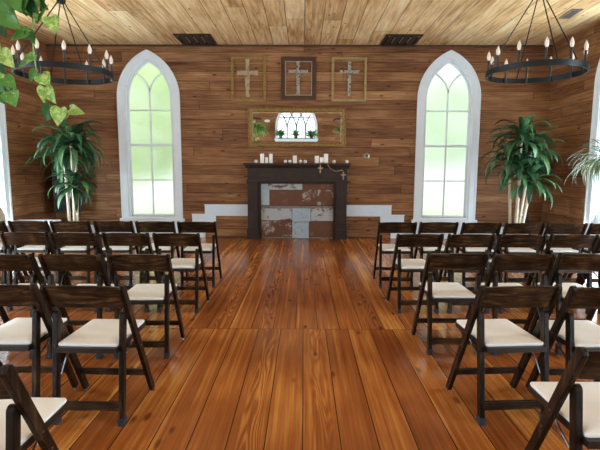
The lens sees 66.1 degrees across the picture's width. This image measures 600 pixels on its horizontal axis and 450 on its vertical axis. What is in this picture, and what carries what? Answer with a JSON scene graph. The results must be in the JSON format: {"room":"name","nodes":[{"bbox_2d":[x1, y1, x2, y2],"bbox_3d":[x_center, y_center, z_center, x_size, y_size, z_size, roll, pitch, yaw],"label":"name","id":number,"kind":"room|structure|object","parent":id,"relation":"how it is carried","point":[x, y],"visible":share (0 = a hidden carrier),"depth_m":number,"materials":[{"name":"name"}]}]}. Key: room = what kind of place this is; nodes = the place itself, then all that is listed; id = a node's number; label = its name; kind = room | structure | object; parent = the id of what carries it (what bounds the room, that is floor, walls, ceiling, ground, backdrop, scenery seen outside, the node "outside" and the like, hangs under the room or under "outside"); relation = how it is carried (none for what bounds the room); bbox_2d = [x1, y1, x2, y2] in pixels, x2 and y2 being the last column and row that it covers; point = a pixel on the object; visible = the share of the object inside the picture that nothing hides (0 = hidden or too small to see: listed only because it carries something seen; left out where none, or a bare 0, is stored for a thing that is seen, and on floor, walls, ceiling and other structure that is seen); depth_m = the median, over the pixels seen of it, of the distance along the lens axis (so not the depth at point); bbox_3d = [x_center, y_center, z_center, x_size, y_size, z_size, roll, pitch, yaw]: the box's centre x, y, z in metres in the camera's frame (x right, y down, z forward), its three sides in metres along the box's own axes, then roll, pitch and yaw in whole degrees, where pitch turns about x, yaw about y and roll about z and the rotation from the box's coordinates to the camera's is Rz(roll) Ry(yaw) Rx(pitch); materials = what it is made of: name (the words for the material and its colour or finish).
{"room":"church","nodes":[
{"label":"church","id":0,"kind":"room"},
{"bbox_2d":[0,28,56,220],"bbox_3d":[-5.194,-0.850,2.711,0.160,3.860,13.500,0,7,0],"label":"wall","id":1,"kind":"structure","parent":0,"point":[30,187],"depth_m":8.59,"materials":[{"name":"brown wood"}]},
{"bbox_2d":[0,102,12,225],"bbox_3d":[-5.107,-1.485,7.277,0.235,3.514,1.330,0,7,0],"label":"window","id":2,"kind":"structure","parent":1,"relation":"in","point":[5,184],"depth_m":7.88,"materials":[{"name":"white paint"}]},
{"bbox_2d":[46,46,552,237],"bbox_3d":[-0.036,-1.660,9.449,10.440,3.860,0.160,0,7,0],"label":"wall","id":3,"kind":"structure","parent":0,"point":[215,149],"depth_m":9.30,"materials":[{"name":"brown wood"}]},
{"bbox_2d":[86,225,177,236],"bbox_3d":[-3.773,0.124,9.609,2.580,0.250,0.022,0,7,0],"label":"baseboard","id":4,"kind":"structure","parent":3,"relation":"attached to","point":[92,226],"depth_m":9.60,"materials":[{"name":"white paint"}]},
{"bbox_2d":[117,49,184,225],"bbox_3d":[-3.046,-1.740,9.417,1.330,3.514,0.235,0,7,0],"label":"window","id":5,"kind":"structure","parent":3,"relation":"in","point":[148,95],"depth_m":9.42,"materials":[{"name":"white paint"}]},
{"bbox_2d":[190,204,247,236],"bbox_3d":[-1.753,-0.084,9.562,1.460,0.690,0.030,0,7,0],"label":"trim","id":6,"kind":"structure","parent":3,"relation":"attached to","point":[211,210],"depth_m":9.53,"materials":[{"name":"white paint"}]},
{"bbox_2d":[237,59,257,96],"bbox_3d":[-1.042,-2.932,9.197,0.420,0.732,0.042,0,7,0],"label":"wall cross","id":7,"kind":"object","parent":3,"relation":"attached to","point":[247,73],"visible":1,"depth_m":9.17,"materials":[{"name":"beige wood"}]},
{"bbox_2d":[231,57,265,100],"bbox_3d":[-1.028,-2.912,9.207,0.696,0.864,0.030,0,7,0],"label":"picture frame","id":8,"kind":"object","parent":3,"relation":"attached to","point":[232,58],"visible":1,"depth_m":9.20,"materials":[{"name":"gold metal"}]},
{"bbox_2d":[248,107,345,146],"bbox_3d":[-0.061,-1.965,9.282,1.970,0.785,0.076,0,7,0],"label":"wall mirror","id":9,"kind":"object","parent":3,"relation":"attached to","point":[267,126],"visible":1,"depth_m":9.29,"materials":[{"name":"brown mirror"}]},
{"bbox_2d":[253,113,340,141],"bbox_3d":[-0.061,-1.967,9.296,1.800,0.615,0.006,0,10,0],"label":"mirror glass","id":10,"kind":"object","parent":9,"relation":"attached to","point":[267,127],"depth_m":9.29,"materials":[{"name":"white"}]},
{"bbox_2d":[218,236,376,237],"bbox_3d":[-0.044,0.251,9.597,3.400,0.030,0.014,0,7,0],"label":"trim","id":11,"kind":"structure","parent":3,"relation":"attached to","point":[218,236],"depth_m":9.60,"materials":[{"name":"brown wood"}]},
{"bbox_2d":[281,57,315,99],"bbox_3d":[-0.029,-2.924,9.197,0.704,0.830,0.030,0,7,0],"label":"picture frame","id":12,"kind":"object","parent":3,"relation":"attached to","point":[284,60],"visible":1,"depth_m":9.19,"materials":[{"name":"brown wood"}]},
{"bbox_2d":[289,62,307,94],"bbox_3d":[-0.034,-2.923,9.189,0.385,0.640,0.042,0,7,0],"label":"wall cross","id":13,"kind":"object","parent":3,"relation":"attached to","point":[297,71],"visible":1,"depth_m":9.17,"materials":[{"name":"white wood"}]},
{"bbox_2d":[46,44,553,46],"bbox_3d":[-0.029,-3.547,9.126,10.040,0.035,0.018,0,7,0],"label":"trim","id":14,"kind":"structure","parent":3,"relation":"attached to","point":[147,45],"depth_m":9.12,"materials":[{"name":"brown wood"}]},
{"bbox_2d":[331,57,366,101],"bbox_3d":[0.979,-2.899,9.191,0.696,0.854,0.030,0,7,0],"label":"picture frame","id":15,"kind":"object","parent":3,"relation":"attached to","point":[333,58],"visible":1,"depth_m":9.18,"materials":[{"name":"gold metal"}]},
{"bbox_2d":[340,62,359,95],"bbox_3d":[0.987,-2.909,9.182,0.387,0.657,0.042,0,7,0],"label":"wall cross","id":16,"kind":"object","parent":3,"relation":"attached to","point":[349,71],"visible":1,"depth_m":9.15,"materials":[{"name":"white wood"}]},
{"bbox_2d":[347,205,412,237],"bbox_3d":[1.667,-0.067,9.534,1.460,0.690,0.030,0,7,0],"label":"trim","id":17,"kind":"structure","parent":3,"relation":"attached to","point":[382,211],"depth_m":9.51,"materials":[{"name":"white paint"}]},
{"bbox_2d":[411,50,480,226],"bbox_3d":[2.974,-1.711,9.368,1.330,3.514,0.235,0,7,0],"label":"window","id":18,"kind":"structure","parent":3,"relation":"in","point":[449,91],"depth_m":9.37,"materials":[{"name":"white paint"}]},
{"bbox_2d":[416,227,537,238],"bbox_3d":[3.686,0.161,9.549,2.580,0.250,0.022,0,7,0],"label":"baseboard","id":19,"kind":"structure","parent":3,"relation":"attached to","point":[459,228],"depth_m":9.54,"materials":[{"name":"white paint"}]},
{"bbox_2d":[0,237,599,449],"bbox_3d":[-0.102,1.130,2.911,10.440,0.080,13.900,0,7,0],"label":"floor","id":20,"kind":"structure","parent":0,"point":[297,345],"depth_m":3.35,"materials":[{"name":"brown wood"}]},
{"bbox_2d":[0,221,28,283],"bbox_3d":[-3.760,0.321,5.755,0.465,0.803,0.480,0,7,2],"label":"folding chair","id":21,"kind":"object","parent":20,"relation":"on","point":[3,228],"visible":0.39,"depth_m":5.57,"materials":[{"name":"brown wood"}]},
{"bbox_2d":[0,207,34,255],"bbox_3d":[-4.512,0.091,6.973,0.790,0.955,0.660,2,7,15],"label":"armchair","id":22,"kind":"object","parent":20,"relation":"on","point":[2,216],"visible":0.07,"depth_m":6.62,"materials":[{"name":"beige fabric"}]},
{"bbox_2d":[0,253,58,358],"bbox_3d":[-2.211,0.584,3.671,0.465,0.803,0.480,0,7,1],"label":"folding chair","id":23,"kind":"object","parent":20,"relation":"on","point":[8,262],"visible":0.41,"depth_m":3.46,"materials":[{"name":"brown wood"}]},
{"bbox_2d":[20,283,58,287],"bbox_3d":[-2.210,0.526,3.691,0.342,0.025,0.428,0,7,1],"label":"seat cushion","id":24,"kind":"object","parent":23,"relation":"on","point":[21,283],"depth_m":3.84,"materials":[{"name":"beige fabric"}]},
{"bbox_2d":[0,232,66,310],"bbox_3d":[-2.743,0.440,4.821,0.465,0.803,0.480,0,7,-1],"label":"folding chair","id":25,"kind":"object","parent":20,"relation":"on","point":[8,238],"visible":0.52,"depth_m":4.61,"materials":[{"name":"brown wood"}]},
{"bbox_2d":[0,364,68,449],"bbox_3d":[-1.168,0.825,1.746,0.465,0.803,0.480,0,7,1],"label":"folding chair","id":26,"kind":"object","parent":20,"relation":"on","point":[25,420],"visible":1,"depth_m":1.63,"materials":[{"name":"brown wood"}]},
{"bbox_2d":[0,397,66,449],"bbox_3d":[-1.168,0.767,1.765,0.342,0.025,0.428,0,7,1],"label":"seat cushion","id":27,"kind":"object","parent":26,"relation":"on","point":[49,409],"depth_m":1.85,"materials":[{"name":"beige fabric"}]},
{"bbox_2d":[8,221,62,283],"bbox_3d":[-3.260,0.321,5.767,0.465,0.803,0.480,0,7,0],"label":"folding chair","id":28,"kind":"object","parent":20,"relation":"on","point":[15,226],"visible":0.43,"depth_m":5.56,"materials":[{"name":"brown wood"}]},
{"bbox_2d":[17,245,44,249],"bbox_3d":[-3.259,0.264,5.787,0.342,0.025,0.428,0,7,0],"label":"seat cushion","id":29,"kind":"object","parent":28,"relation":"on","point":[29,247],"depth_m":5.61,"materials":[{"name":"beige fabric"}]},
{"bbox_2d":[15,219,60,232],"bbox_3d":[-4.685,0.172,8.173,0.740,0.500,0.380,0,7,0],"label":"bench","id":30,"kind":"object","parent":20,"relation":"on","point":[20,219],"visible":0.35,"depth_m":8.18,"materials":[{"name":"paint"}]},
{"bbox_2d":[0,283,78,396],"bbox_3d":[-1.691,0.694,2.791,0.465,0.803,0.480,0,7,0],"label":"folding chair","id":31,"kind":"object","parent":20,"relation":"on","point":[18,334],"visible":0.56,"depth_m":2.62,"materials":[{"name":"brown wood"}]},
{"bbox_2d":[0,318,66,344],"bbox_3d":[-1.691,0.636,2.811,0.342,0.025,0.428,0,7,0],"label":"seat cushion","id":32,"kind":"object","parent":31,"relation":"on","point":[18,331],"depth_m":2.74,"materials":[{"name":"beige fabric"}]},
{"bbox_2d":[25,112,109,232],"bbox_3d":[-4.178,-0.796,8.336,1.389,2.386,1.399,-2,7,-16],"label":"plant","id":33,"kind":"object","parent":20,"relation":"on","point":[72,141],"visible":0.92,"depth_m":8.16,"materials":[{"name":"green plant"}]},
{"bbox_2d":[49,221,96,283],"bbox_3d":[-2.757,0.325,5.757,0.465,0.803,0.480,0,7,0],"label":"folding chair","id":34,"kind":"object","parent":20,"relation":"on","point":[56,226],"visible":0.41,"depth_m":5.55,"materials":[{"name":"brown wood"}]},
{"bbox_2d":[60,246,92,249],"bbox_3d":[-2.757,0.267,5.776,0.342,0.025,0.428,0,7,0],"label":"seat cushion","id":35,"kind":"object","parent":34,"relation":"on","point":[66,247],"depth_m":5.59,"materials":[{"name":"beige fabric"}]},
{"bbox_2d":[38,253,113,358],"bbox_3d":[-1.706,0.586,3.669,0.465,0.803,0.480,0,7,1],"label":"folding chair","id":36,"kind":"object","parent":20,"relation":"on","point":[48,262],"visible":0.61,"depth_m":3.46,"materials":[{"name":"brown wood"}]},
{"bbox_2d":[77,284,113,285],"bbox_3d":[-1.706,0.528,3.688,0.342,0.025,0.428,0,7,1],"label":"seat cushion","id":37,"kind":"object","parent":36,"relation":"on","point":[77,284],"depth_m":3.85,"materials":[{"name":"beige fabric"}]},
{"bbox_2d":[49,232,106,311],"bbox_3d":[-2.237,0.446,4.790,0.465,0.803,0.480,0,7,-1],"label":"folding chair","id":38,"kind":"object","parent":20,"relation":"on","point":[57,239],"visible":0.48,"depth_m":4.58,"materials":[{"name":"brown wood"}]},
{"bbox_2d":[39,284,154,426],"bbox_3d":[-1.183,0.699,2.767,0.465,0.803,0.480,0,7,2],"label":"folding chair","id":39,"kind":"object","parent":20,"relation":"on","point":[102,336],"visible":0.94,"depth_m":2.59,"materials":[{"name":"brown wood"}]},
{"bbox_2d":[58,319,143,346],"bbox_3d":[-1.182,0.641,2.787,0.342,0.025,0.428,0,7,2],"label":"seat cushion","id":40,"kind":"object","parent":39,"relation":"on","point":[97,332],"depth_m":2.70,"materials":[{"name":"beige fabric"}]},
{"bbox_2d":[93,221,144,285],"bbox_3d":[-2.251,0.323,5.782,0.465,0.803,0.480,0,7,-1],"label":"folding chair","id":41,"kind":"object","parent":20,"relation":"on","point":[99,226],"visible":0.52,"depth_m":5.57,"materials":[{"name":"brown wood"}]},
{"bbox_2d":[102,246,134,249],"bbox_3d":[-2.251,0.266,5.801,0.342,0.025,0.428,0,7,-1],"label":"seat cushion","id":42,"kind":"object","parent":41,"relation":"on","point":[113,247],"depth_m":5.62,"materials":[{"name":"beige fabric"}]},
{"bbox_2d":[101,232,156,311],"bbox_3d":[-1.723,0.447,4.798,0.465,0.803,0.480,0,7,1],"label":"folding chair","id":43,"kind":"object","parent":20,"relation":"on","point":[109,239],"visible":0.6,"depth_m":4.58,"materials":[{"name":"brown wood"}]},
{"bbox_2d":[106,254,184,358],"bbox_3d":[-1.208,0.587,3.679,0.465,0.803,0.480,0,7,-1],"label":"folding chair","id":44,"kind":"object","parent":20,"relation":"on","point":[140,294],"visible":0.73,"depth_m":3.50,"materials":[{"name":"brown wood"}]},
{"bbox_2d":[127,284,176,299],"bbox_3d":[-1.208,0.529,3.698,0.342,0.025,0.428,0,7,-1],"label":"seat cushion","id":45,"kind":"object","parent":44,"relation":"on","point":[139,291],"depth_m":3.61,"materials":[{"name":"beige fabric"}]},
{"bbox_2d":[135,221,180,283],"bbox_3d":[-1.748,0.326,5.780,0.465,0.803,0.480,0,7,-1],"label":"folding chair","id":46,"kind":"object","parent":20,"relation":"on","point":[144,226],"visible":0.48,"depth_m":5.57,"materials":[{"name":"brown wood"}]},
{"bbox_2d":[142,243,175,249],"bbox_3d":[-1.748,0.268,5.799,0.342,0.025,0.428,0,7,-1],"label":"seat cushion","id":47,"kind":"object","parent":46,"relation":"on","point":[153,247],"depth_m":5.64,"materials":[{"name":"beige fabric"}]},
{"bbox_2d":[152,233,209,312],"bbox_3d":[-1.217,0.450,4.784,0.465,0.803,0.480,0,7,1],"label":"folding chair","id":48,"kind":"object","parent":20,"relation":"on","point":[159,239],"visible":0.77,"depth_m":4.60,"materials":[{"name":"brown wood"}]},
{"bbox_2d":[171,258,200,267],"bbox_3d":[-1.216,0.393,4.804,0.342,0.025,0.428,0,7,1],"label":"seat cushion","id":49,"kind":"object","parent":48,"relation":"on","point":[176,262],"depth_m":4.75,"materials":[{"name":"beige fabric"}]},
{"bbox_2d":[177,221,221,287],"bbox_3d":[-1.240,0.330,5.758,0.465,0.803,0.480,0,7,-1],"label":"folding chair","id":50,"kind":"object","parent":20,"relation":"on","point":[183,227],"visible":0.77,"depth_m":5.57,"materials":[{"name":"brown wood"}]},
{"bbox_2d":[184,243,215,250],"bbox_3d":[-1.240,0.273,5.777,0.342,0.025,0.428,0,7,-1],"label":"seat cushion","id":51,"kind":"object","parent":50,"relation":"on","point":[205,247],"depth_m":5.60,"materials":[{"name":"beige fabric"}]},
{"bbox_2d":[243,163,350,239],"bbox_3d":[-0.058,-0.475,9.338,2.130,1.535,0.350,0,7,0],"label":"fireplace mantel","id":52,"kind":"object","parent":20,"relation":"on","point":[258,174],"visible":0.98,"depth_m":9.23,"materials":[{"name":"black wood"}]},
{"bbox_2d":[260,154,263,162],"bbox_3d":[-0.750,-1.328,9.146,0.080,0.200,0.080,0,7,0],"label":"pillar candle","id":53,"kind":"object","parent":52,"relation":"on","point":[261,155],"visible":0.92,"depth_m":9.12,"materials":[{"name":"white wax"}]},
{"bbox_2d":[269,154,272,162],"bbox_3d":[-0.578,-1.328,9.154,0.072,0.200,0.072,0,7,0],"label":"pillar candle","id":54,"kind":"object","parent":52,"relation":"on","point":[270,155],"visible":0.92,"depth_m":9.13,"materials":[{"name":"white wax"}]},
{"bbox_2d":[261,184,332,238],"bbox_3d":[-0.058,-0.278,9.405,1.466,1.123,0.035,0,7,0],"label":"board","id":55,"kind":"object","parent":52,"relation":"attached to","point":[288,211],"visible":1,"depth_m":9.39,"materials":[{"name":"wood"}]},
{"bbox_2d":[243,163,350,164],"bbox_3d":[-0.055,-1.218,9.246,2.130,0.037,0.350,0,7,0],"label":"shelf","id":56,"kind":"object","parent":52,"relation":"attached to","point":[243,163],"depth_m":9.07,"materials":[{"name":"black wood"}]},
{"bbox_2d":[324,154,327,162],"bbox_3d":[0.517,-1.325,9.152,0.086,0.203,0.086,0,7,0],"label":"pillar candle","id":57,"kind":"object","parent":52,"relation":"on","point":[325,155],"visible":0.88,"depth_m":9.12,"materials":[{"name":"white wax"}]},
{"bbox_2d":[318,162,345,179],"bbox_3d":[0.626,-1.064,9.094,0.552,0.339,0.075,0,7,0],"label":"bead garland","id":58,"kind":"object","parent":52,"relation":"hanging from","point":[320,167],"visible":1,"depth_m":9.06,"materials":[{"name":"brown wood"}]},
{"bbox_2d":[373,222,416,287],"bbox_3d":[1.177,0.337,5.784,0.465,0.803,0.480,0,7,2],"label":"folding chair","id":59,"kind":"object","parent":20,"relation":"on","point":[383,227],"visible":0.87,"depth_m":5.60,"materials":[{"name":"brown wood"}]},
{"bbox_2d":[378,244,410,250],"bbox_3d":[1.178,0.279,5.804,0.342,0.025,0.428,0,7,2],"label":"seat cushion","id":60,"kind":"object","parent":59,"relation":"on","point":[385,247],"depth_m":5.64,"materials":[{"name":"beige fabric"}]},
{"bbox_2d":[386,234,443,312],"bbox_3d":[1.182,0.458,4.798,0.465,0.803,0.480,0,7,-1],"label":"folding chair","id":61,"kind":"object","parent":20,"relation":"on","point":[402,240],"visible":0.85,"depth_m":4.61,"materials":[{"name":"brown wood"}]},
{"bbox_2d":[396,259,425,268],"bbox_3d":[1.181,0.400,4.817,0.342,0.025,0.428,0,7,-1],"label":"seat cushion","id":62,"kind":"object","parent":61,"relation":"on","point":[405,263],"depth_m":4.71,"materials":[{"name":"beige fabric"}]},
{"bbox_2d":[413,222,458,281],"bbox_3d":[1.674,0.336,5.805,0.465,0.803,0.480,0,7,-1],"label":"folding chair","id":63,"kind":"object","parent":20,"relation":"on","point":[426,227],"visible":0.37,"depth_m":5.59,"materials":[{"name":"brown wood"}]},
{"bbox_2d":[419,245,450,250],"bbox_3d":[1.674,0.278,5.824,0.342,0.025,0.428,0,7,-1],"label":"seat cushion","id":64,"kind":"object","parent":63,"relation":"on","point":[443,247],"depth_m":5.65,"materials":[{"name":"beige fabric"}]},
{"bbox_2d":[411,253,488,354],"bbox_3d":[1.202,0.585,3.766,0.465,0.803,0.480,0,7,0],"label":"folding chair","id":65,"kind":"object","parent":20,"relation":"on","point":[434,291],"visible":0.8,"depth_m":3.58,"materials":[{"name":"brown wood"}]},
{"bbox_2d":[419,282,475,297],"bbox_3d":[1.202,0.527,3.786,0.342,0.025,0.428,0,7,0],"label":"seat cushion","id":66,"kind":"object","parent":65,"relation":"on","point":[439,289],"depth_m":3.70,"materials":[{"name":"beige fabric"}]},
{"bbox_2d":[439,234,495,313],"bbox_3d":[1.688,0.460,4.795,0.465,0.803,0.480,0,7,-1],"label":"folding chair","id":67,"kind":"object","parent":20,"relation":"on","point":[457,240],"visible":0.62,"depth_m":4.58,"materials":[{"name":"brown wood"}]},
{"bbox_2d":[455,222,501,286],"bbox_3d":[2.184,0.342,5.776,0.465,0.803,0.480,0,7,1],"label":"folding chair","id":68,"kind":"object","parent":20,"relation":"on","point":[467,228],"visible":0.5,"depth_m":5.58,"materials":[{"name":"brown wood"}]},
{"bbox_2d":[460,247,493,251],"bbox_3d":[2.185,0.284,5.795,0.342,0.025,0.428,0,7,1],"label":"seat cushion","id":69,"kind":"object","parent":68,"relation":"on","point":[463,249],"depth_m":5.60,"materials":[{"name":"beige fabric"}]},
{"bbox_2d":[446,284,562,425],"bbox_3d":[1.205,0.705,2.797,0.465,0.803,0.480,0,7,-4],"label":"folding chair","id":70,"kind":"object","parent":20,"relation":"on","point":[490,335],"visible":0.91,"depth_m":2.62,"materials":[{"name":"brown wood"}]},
{"bbox_2d":[457,319,543,346],"bbox_3d":[1.203,0.647,2.816,0.342,0.025,0.428,0,7,-4],"label":"seat cushion","id":71,"kind":"object","parent":70,"relation":"on","point":[498,332],"depth_m":2.72,"materials":[{"name":"beige fabric"}]},
{"bbox_2d":[489,234,547,313],"bbox_3d":[2.204,0.463,4.792,0.465,0.803,0.480,0,7,2],"label":"folding chair","id":72,"kind":"object","parent":20,"relation":"on","point":[512,240],"visible":0.57,"depth_m":4.58,"materials":[{"name":"brown wood"}]},
{"bbox_2d":[481,253,556,355],"bbox_3d":[1.714,0.589,3.756,0.465,0.803,0.480,0,7,1],"label":"folding chair","id":73,"kind":"object","parent":20,"relation":"on","point":[526,262],"visible":0.46,"depth_m":3.55,"materials":[{"name":"brown wood"}]},
{"bbox_2d":[481,283,522,286],"bbox_3d":[1.714,0.531,3.775,0.342,0.025,0.428,0,7,1],"label":"seat cushion","id":74,"kind":"object","parent":73,"relation":"on","point":[499,284],"depth_m":3.90,"materials":[{"name":"beige fabric"}]},
{"bbox_2d":[497,223,545,282],"bbox_3d":[2.695,0.346,5.752,0.465,0.803,0.480,0,7,2],"label":"folding chair","id":75,"kind":"object","parent":20,"relation":"on","point":[509,228],"visible":0.46,"depth_m":5.54,"materials":[{"name":"brown wood"}]},
{"bbox_2d":[502,247,535,251],"bbox_3d":[2.696,0.289,5.772,0.342,0.025,0.428,0,7,2],"label":"seat cushion","id":76,"kind":"object","parent":75,"relation":"on","point":[504,249],"depth_m":5.58,"materials":[{"name":"beige fabric"}]},
{"bbox_2d":[481,115,565,234],"bbox_3d":[3.972,-0.745,8.235,1.471,2.372,1.240,0,7,2],"label":"plant","id":77,"kind":"object","parent":20,"relation":"on","point":[528,142],"visible":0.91,"depth_m":8.07,"materials":[{"name":"green plant"}]},
{"bbox_2d":[525,208,528,222],"bbox_3d":[4.567,-0.252,9.216,0.350,1.142,0.310,-1,7,-11],"label":"speaker stand","id":78,"kind":"object","parent":20,"relation":"on","point":[527,215],"visible":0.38,"depth_m":9.24,"materials":[{"name":"black metal"}]},
{"bbox_2d":[528,223,587,281],"bbox_3d":[3.198,0.348,5.756,0.465,0.803,0.480,0,7,1],"label":"folding chair","id":79,"kind":"object","parent":20,"relation":"on","point":[551,228],"visible":0.45,"depth_m":5.54,"materials":[{"name":"brown wood"}]},
{"bbox_2d":[543,245,578,251],"bbox_3d":[3.198,0.290,5.776,0.342,0.025,0.428,0,7,1],"label":"seat cushion","id":80,"kind":"object","parent":79,"relation":"on","point":[554,249],"depth_m":5.60,"materials":[{"name":"beige fabric"}]},
{"bbox_2d":[525,347,599,449],"bbox_3d":[1.233,0.814,1.909,0.465,0.803,0.480,0,7,0],"label":"folding chair","id":81,"kind":"object","parent":20,"relation":"on","point":[576,405],"visible":1,"depth_m":1.76,"materials":[{"name":"brown wood"}]},
{"bbox_2d":[530,382,599,437],"bbox_3d":[1.233,0.756,1.928,0.342,0.025,0.428,0,7,0],"label":"seat cushion","id":82,"kind":"object","parent":81,"relation":"on","point":[543,391],"depth_m":1.92,"materials":[{"name":"beige fabric"}]},
{"bbox_2d":[525,286,599,389],"bbox_3d":[1.720,0.708,2.785,0.465,0.803,0.480,0,7,0],"label":"folding chair","id":83,"kind":"object","parent":20,"relation":"on","point":[571,333],"visible":0.51,"depth_m":2.63,"materials":[{"name":"brown wood"}]},
{"bbox_2d":[549,320,599,346],"bbox_3d":[1.720,0.650,2.804,0.342,0.025,0.428,0,7,0],"label":"seat cushion","id":84,"kind":"object","parent":83,"relation":"on","point":[586,333],"depth_m":2.74,"materials":[{"name":"beige fabric"}]},
{"bbox_2d":[528,253,599,354],"bbox_3d":[2.221,0.589,3.772,0.465,0.803,0.480,0,7,2],"label":"folding chair","id":85,"kind":"object","parent":20,"relation":"on","point":[563,261],"visible":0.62,"depth_m":3.59,"materials":[{"name":"brown wood"}]},
{"bbox_2d":[537,283,584,297],"bbox_3d":[2.222,0.531,3.791,0.342,0.025,0.428,0,7,2],"label":"seat cushion","id":86,"kind":"object","parent":85,"relation":"on","point":[565,286],"depth_m":3.85,"materials":[{"name":"beige fabric"}]},
{"bbox_2d":[532,234,599,313],"bbox_3d":[2.712,0.465,4.787,0.465,0.803,0.480,0,7,2],"label":"folding chair","id":87,"kind":"object","parent":20,"relation":"on","point":[555,241],"visible":0.44,"depth_m":4.57,"materials":[{"name":"brown wood"}]},
{"bbox_2d":[567,223,599,286],"bbox_3d":[3.698,0.351,5.747,0.465,0.803,0.480,0,7,-1],"label":"folding chair","id":88,"kind":"object","parent":20,"relation":"on","point":[593,228],"visible":0.16,"depth_m":5.55,"materials":[{"name":"brown wood"}]},
{"bbox_2d":[580,239,599,313],"bbox_3d":[3.206,0.466,4.800,0.465,0.803,0.480,0,7,-1],"label":"folding chair","id":89,"kind":"object","parent":20,"relation":"on","point":[597,249],"visible":0.22,"depth_m":4.64,"materials":[{"name":"brown wood"}]},
{"bbox_3d":[-4.634,0.003,9.306,0.350,0.542,0.310,-1,7,-11],"label":"speaker stand","id":90,"kind":"object","parent":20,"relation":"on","visible":0},
{"bbox_2d":[51,159,81,212],"bbox_3d":[-4.641,-0.801,9.246,0.495,1.070,0.372,-2,7,-14],"label":"loudspeaker","id":91,"kind":"object","parent":90,"relation":"on","point":[63,205],"visible":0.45,"depth_m":9.07,"materials":[{"name":"black fabric"}]},
{"bbox_2d":[15,0,599,44],"bbox_3d":[-0.087,-2.800,2.427,10.440,0.120,13.900,0,7,0],"label":"ceiling","id":92,"kind":"structure","parent":0,"point":[229,22],"depth_m":7.64,"materials":[{"name":"beige wood"}]},
{"bbox_2d":[0,0,84,125],"bbox_3d":[-1.826,-1.710,3.016,0.634,2.102,0.388,4,8,30],"label":"pothos","id":93,"kind":"object","parent":92,"relation":"hanging from","point":[8,18],"visible":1,"depth_m":3.02,"materials":[{"name":"green plant"}]},
{"bbox_2d":[11,0,114,84],"bbox_3d":[-2.721,-2.405,5.269,1.064,1.379,1.064,0,7,0],"label":"ring chandelier","id":94,"kind":"object","parent":92,"relation":"hanging from","point":[40,63],"visible":0.96,"depth_m":5.17,"materials":[{"name":"black metal"}]},
{"bbox_2d":[173,34,216,44],"bbox_3d":[-1.972,-3.513,8.753,0.680,0.026,0.730,0,7,0],"label":"ceiling vent","id":95,"kind":"object","parent":92,"relation":"in","point":[184,39],"visible":1,"depth_m":8.73,"materials":[{"name":"brown metal"}]},
{"bbox_2d":[380,34,423,45],"bbox_3d":[1.907,-3.495,8.732,0.680,0.026,0.730,0,7,0],"label":"ceiling vent","id":96,"kind":"object","parent":92,"relation":"in","point":[389,39],"visible":1,"depth_m":8.70,"materials":[{"name":"brown metal"}]},
{"bbox_2d":[485,0,589,83],"bbox_3d":[2.704,-2.393,5.224,1.064,1.351,1.064,0,7,0],"label":"ring chandelier","id":97,"kind":"object","parent":92,"relation":"hanging from","point":[571,62],"visible":1,"depth_m":5.18,"materials":[{"name":"black metal"}]},
{"bbox_2d":[559,9,582,18],"bbox_3d":[4.245,-3.308,7.234,0.170,0.014,0.430,1,7,6],"label":"ceiling vent","id":98,"kind":"object","parent":92,"relation":"in","point":[572,12],"visible":1,"depth_m":7.20,"materials":[{"name":"metal"}]},
{"bbox_2d":[564,139,599,184],"bbox_3d":[4.566,-1.863,6.654,1.091,2.677,1.074,0,7,0],"label":"spider plant","id":99,"kind":"object","parent":92,"relation":"hanging from","point":[595,162],"visible":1,"depth_m":6.79,"materials":[{"name":"green plant"}]},
{"bbox_2d":[541,23,599,234],"bbox_3d":[5.005,-0.800,2.629,0.160,3.860,13.500,0,7,0],"label":"wall","id":100,"kind":"structure","parent":0,"point":[571,99],"depth_m":8.50,"materials":[{"name":"brown wood"}]},
{"bbox_2d":[583,59,599,234],"bbox_3d":[4.998,-1.435,7.196,0.235,3.514,1.330,0,7,0],"label":"window","id":101,"kind":"structure","parent":100,"relation":"in","point":[592,196],"depth_m":7.77,"materials":[{"name":"white paint"}]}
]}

